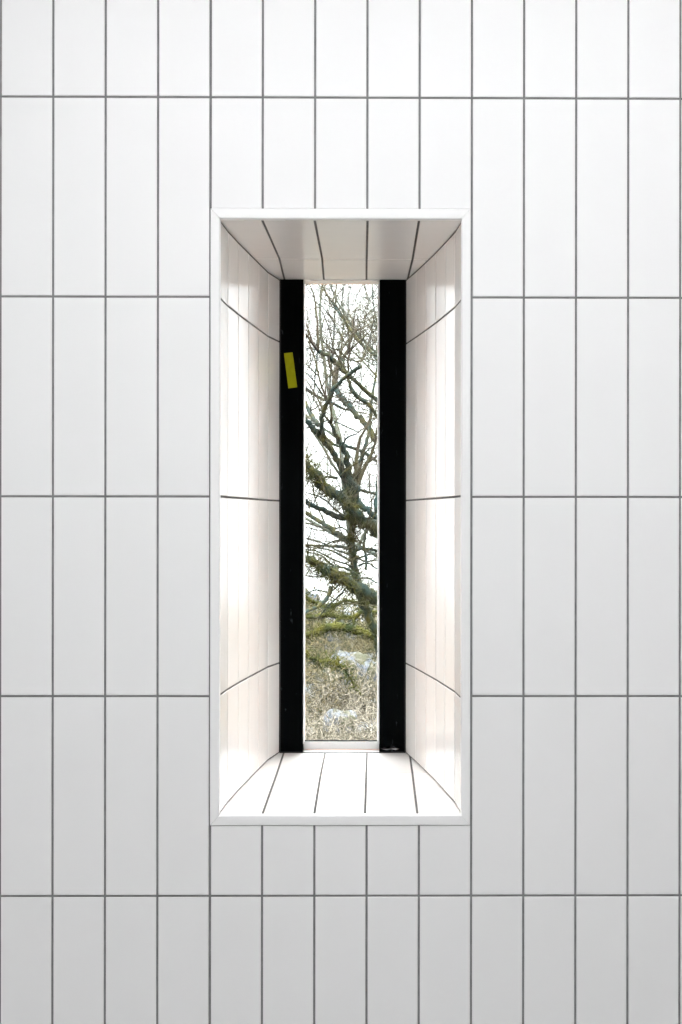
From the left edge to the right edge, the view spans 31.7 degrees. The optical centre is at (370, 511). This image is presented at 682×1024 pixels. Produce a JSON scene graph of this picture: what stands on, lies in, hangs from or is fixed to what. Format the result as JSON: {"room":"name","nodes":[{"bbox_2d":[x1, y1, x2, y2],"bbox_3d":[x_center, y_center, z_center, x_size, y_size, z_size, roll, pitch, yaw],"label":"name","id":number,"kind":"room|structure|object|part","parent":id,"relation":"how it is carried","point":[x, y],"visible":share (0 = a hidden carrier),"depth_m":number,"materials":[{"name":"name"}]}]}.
{"room":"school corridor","nodes":[
{"label":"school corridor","id":0,"kind":"room"},
{"bbox_2d":[220,223,278,811],"bbox_3d":[-0.208,0.008,2.035,0.018,0.902,0.464,0,0,7],"label":"wall","id":1,"kind":"structure","parent":0,"point":[249,522],"depth_m":2.02,"materials":[{"name":"white tile"}]},
{"bbox_2d":[220,752,459,813],"bbox_3d":[-0.047,0.457,2.041,0.371,0.004,0.471,0,0,0],"label":"window sill","id":2,"kind":"structure","parent":0,"point":[287,783],"depth_m":1.97,"materials":[{"name":"white tile"}]},
{"bbox_2d":[0,0,681,1023],"bbox_3d":[0.085,0.490,2.093,4.000,3.420,0.584,0,0,0],"label":"wall","id":3,"kind":"structure","parent":0,"point":[557,123],"depth_m":1.80,"materials":[{"name":"white tile"}]},
{"bbox_2d":[210,210,220,824],"bbox_3d":[-0.233,0.007,1.802,0.014,0.924,0.011,0,0,0],"label":"trim","id":4,"kind":"structure","parent":3,"relation":"attached to","point":[215,280],"depth_m":1.80,"materials":[{"name":"white"}]},
{"bbox_2d":[211,814,468,824],"bbox_3d":[-0.046,0.462,1.803,0.389,0.015,0.011,0,0,0],"label":"trim","id":5,"kind":"structure","parent":3,"relation":"attached to","point":[222,819],"depth_m":1.80,"materials":[{"name":"white"}]},
{"bbox_2d":[211,208,469,220],"bbox_3d":[-0.045,-0.447,1.803,0.389,0.016,0.011,0,0,0],"label":"trim","id":6,"kind":"structure","parent":3,"relation":"attached to","point":[222,213],"depth_m":1.80,"materials":[{"name":"white"}]},
{"bbox_2d":[279,279,406,752],"bbox_3d":[-0.049,0.003,2.288,0.382,0.919,0.049,0,0,0],"label":"window","id":7,"kind":"structure","parent":3,"relation":"in","point":[391,360],"depth_m":2.27,"materials":[{"name":"black metal"}]},
{"bbox_2d":[284,352,296,387],"bbox_3d":[-0.151,-0.267,2.264,0.025,0.068,0.001,0,0,0],"label":"tape strip","id":8,"kind":"object","parent":7,"relation":"attached to","point":[289,361],"visible":1,"depth_m":2.26,"materials":[{"name":"yellow plastic"}]},
{"bbox_3d":[-0.149,0.007,2.271,0.043,0.892,0.013,0,0,0],"label":"panel","id":9,"kind":"part","parent":7,"relation":"part of","materials":[{"name":"black metal"}]},
{"bbox_3d":[-0.056,0.456,2.280,0.144,0.005,0.027,0,0,0],"label":"recess sill","id":10,"kind":"part","parent":7,"relation":"part of","materials":[{"name":"white"}]},
{"bbox_3d":[-0.056,0.001,2.300,0.139,0.875,0.004,0,0,0],"label":"glass pane","id":11,"kind":"part","parent":7,"relation":"part of","materials":[{"name":"clear glass"}]},
{"bbox_3d":[-0.056,0.446,2.302,0.144,0.015,0.017,0,0,0],"label":"rail","id":12,"kind":"part","parent":7,"relation":"part of","materials":[{"name":"white"}]},
{"bbox_3d":[-0.055,-0.439,2.290,0.144,0.001,0.040,0,0,0],"label":"rail","id":13,"kind":"part","parent":7,"relation":"part of","materials":[{"name":"white paint"}]},
{"bbox_3d":[0.041,0.007,2.272,0.048,0.892,0.013,0,0,0],"label":"panel","id":14,"kind":"part","parent":7,"relation":"part of","materials":[{"name":"black metal"}]},
{"bbox_2d":[460,209,470,824],"bbox_3d":[0.143,0.008,1.805,0.014,0.924,0.011,0,0,0],"label":"trim","id":15,"kind":"structure","parent":3,"relation":"attached to","point":[466,220],"depth_m":1.80,"materials":[{"name":"white"}]},
{"bbox_2d":[221,220,460,279],"bbox_3d":[-0.046,-0.441,2.041,0.371,0.004,0.471,0,0,0],"label":"wall","id":16,"kind":"structure","parent":0,"point":[288,249],"depth_m":1.97,"materials":[{"name":"white tile"}]},
{"bbox_2d":[406,223,460,810],"bbox_3d":[0.110,0.008,2.037,0.018,0.902,0.465,0,0,-9],"label":"wall","id":17,"kind":"structure","parent":0,"point":[433,292],"depth_m":2.04,"materials":[{"name":"white tile"}]},
{"label":"outside","id":18,"kind":"structure","parent":0,"visible":0},
{"bbox_2d":[305,604,376,739],"bbox_3d":[-0.146,2.702,20.212,34.000,1.380,35.616,0,0,0],"label":"ground","id":19,"kind":"structure","parent":18,"point":[309,724],"depth_m":12.18,"materials":[{"name":"dry grass"},{"name":"pale grey rock"},{"name":"soil"}]},
{"bbox_2d":[305,587,325,641],"bbox_3d":[-1.047,1.716,19.512,0.621,1.112,0.526,0,0,-14],"label":"rock","id":20,"kind":"object","parent":19,"relation":"on","point":[306,590],"visible":0.05,"depth_m":19.37,"materials":[{"name":"grey stone"}]},
{"bbox_2d":[305,410,354,512],"bbox_3d":[-2.513,-1.651,16.176,4.583,7.804,4.537,0,0,-18],"label":"tree","id":21,"kind":"object","parent":19,"relation":"on","point":[315,410],"visible":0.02,"depth_m":15.63,"materials":[{"name":"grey plant"}]},
{"bbox_2d":[305,611,360,721],"bbox_3d":[-1.910,1.731,13.015,3.774,1.489,3.106,0,0,8],"label":"bramble","id":22,"kind":"object","parent":19,"relation":"on","point":[316,611],"visible":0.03,"depth_m":12.62,"materials":[{"name":"green plant"}]},
{"bbox_2d":[305,616,373,647],"bbox_3d":[-0.411,1.652,12.997,2.570,1.052,0.306,0,0,-2],"label":"fallen branch","id":23,"kind":"object","parent":19,"relation":"on","point":[330,627],"visible":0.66,"depth_m":12.96,"materials":[{"name":"green plant"}]},
{"bbox_2d":[323,709,356,732],"bbox_3d":[-0.294,2.015,11.608,0.331,0.220,0.283,0,0,0],"label":"rock","id":24,"kind":"object","parent":19,"relation":"on","point":[345,713],"visible":0.56,"depth_m":11.53,"materials":[{"name":"grey stone"}]},
{"bbox_2d":[323,610,357,656],"bbox_3d":[-0.432,1.823,17.491,0.523,0.794,0.433,0,0,0],"label":"rock","id":25,"kind":"object","parent":19,"relation":"on","point":[332,637],"visible":0.06,"depth_m":17.33,"materials":[{"name":"grey stone"}]},
{"bbox_2d":[305,618,376,737],"bbox_3d":[-0.107,1.815,12.670,2.304,1.480,2.853,0,0,-20],"label":"bramble","id":26,"kind":"object","parent":19,"relation":"on","point":[366,689],"visible":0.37,"depth_m":12.33,"materials":[{"name":"brown plant"}]},
{"bbox_2d":[305,643,363,694],"bbox_3d":[-0.546,1.480,11.978,0.970,0.743,0.714,0,0,0],"label":"fallen branch","id":27,"kind":"object","parent":26,"relation":"on","point":[308,656],"visible":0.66,"depth_m":11.98,"materials":[{"name":"green plant"}]},
{"bbox_2d":[305,675,376,739],"bbox_3d":[-0.345,1.974,11.087,2.015,1.166,1.770,0,0,8],"label":"bramble","id":28,"kind":"object","parent":19,"relation":"on","point":[336,736],"visible":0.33,"depth_m":10.99,"materials":[{"name":"beige plant"}]},
{"bbox_2d":[305,615,376,723],"bbox_3d":[-0.607,1.806,13.003,2.335,1.478,2.718,0,0,-38],"label":"bramble","id":29,"kind":"object","parent":19,"relation":"on","point":[325,676],"visible":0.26,"depth_m":12.60,"materials":[{"name":"brown plant"}]},
{"bbox_2d":[305,561,376,685],"bbox_3d":[-0.446,1.593,15.341,3.904,2.010,3.836,0,0,9],"label":"bramble","id":30,"kind":"object","parent":19,"relation":"on","point":[355,642],"visible":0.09,"depth_m":15.37,"materials":[{"name":"plant"}]},
{"bbox_2d":[305,475,376,662],"bbox_3d":[-0.791,0.900,18.880,5.700,3.253,6.554,0,0,-28],"label":"bramble","id":31,"kind":"object","parent":19,"relation":"on","point":[323,596],"visible":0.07,"depth_m":18.11,"materials":[{"name":"green plant"}]},
{"bbox_2d":[305,603,376,625],"bbox_3d":[-0.250,1.510,14.220,2.856,1.202,0.671,0,0,-8],"label":"fallen branch","id":32,"kind":"object","parent":19,"relation":"on","point":[308,615],"visible":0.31,"depth_m":14.18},
{"bbox_2d":[305,578,376,621],"bbox_3d":[-0.274,1.477,14.857,2.480,1.454,0.571,0,0,-8],"label":"fallen branch","id":33,"kind":"object","parent":19,"relation":"on","point":[314,602],"visible":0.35,"depth_m":14.78,"materials":[{"name":"green plant"}]},
{"bbox_2d":[305,285,377,723],"bbox_3d":[-0.282,-0.357,9.146,3.235,5.198,3.693,0,0,-23],"label":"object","id":34,"kind":"object","parent":19,"relation":"on","point":[353,508],"visible":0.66,"depth_m":8.81,"materials":[{"name":"green plant"}]},
{"bbox_2d":[305,285,377,556],"bbox_3d":[0.040,-1.429,15.598,5.739,7.221,4.957,0,0,-16],"label":"tree","id":35,"kind":"object","parent":19,"relation":"on","point":[372,298],"visible":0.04,"depth_m":15.07,"materials":[{"name":"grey plant"}]},
{"bbox_2d":[305,285,377,512],"bbox_3d":[1.363,-1.503,15.751,5.990,7.453,5.223,0,0,3],"label":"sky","id":36,"kind":"structure","parent":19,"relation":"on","point":[357,333],"depth_m":15.21,"materials":[{"name":"white"}]},
{"bbox_2d":[305,285,377,577],"bbox_3d":[0.127,-2.400,21.808,5.824,9.134,5.390,0,0,-13],"label":"tree","id":37,"kind":"object","parent":19,"relation":"on","point":[336,293],"visible":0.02,"depth_m":21.32,"materials":[{"name":"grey plant"}]},
{"bbox_2d":[314,650,376,697],"bbox_3d":[-0.244,1.909,13.994,0.707,0.562,0.674,0,0,-39],"label":"rock","id":38,"kind":"object","parent":19,"relation":"on","point":[357,655],"visible":0.16,"depth_m":13.81,"materials":[{"name":"grey stone"}]}
]}

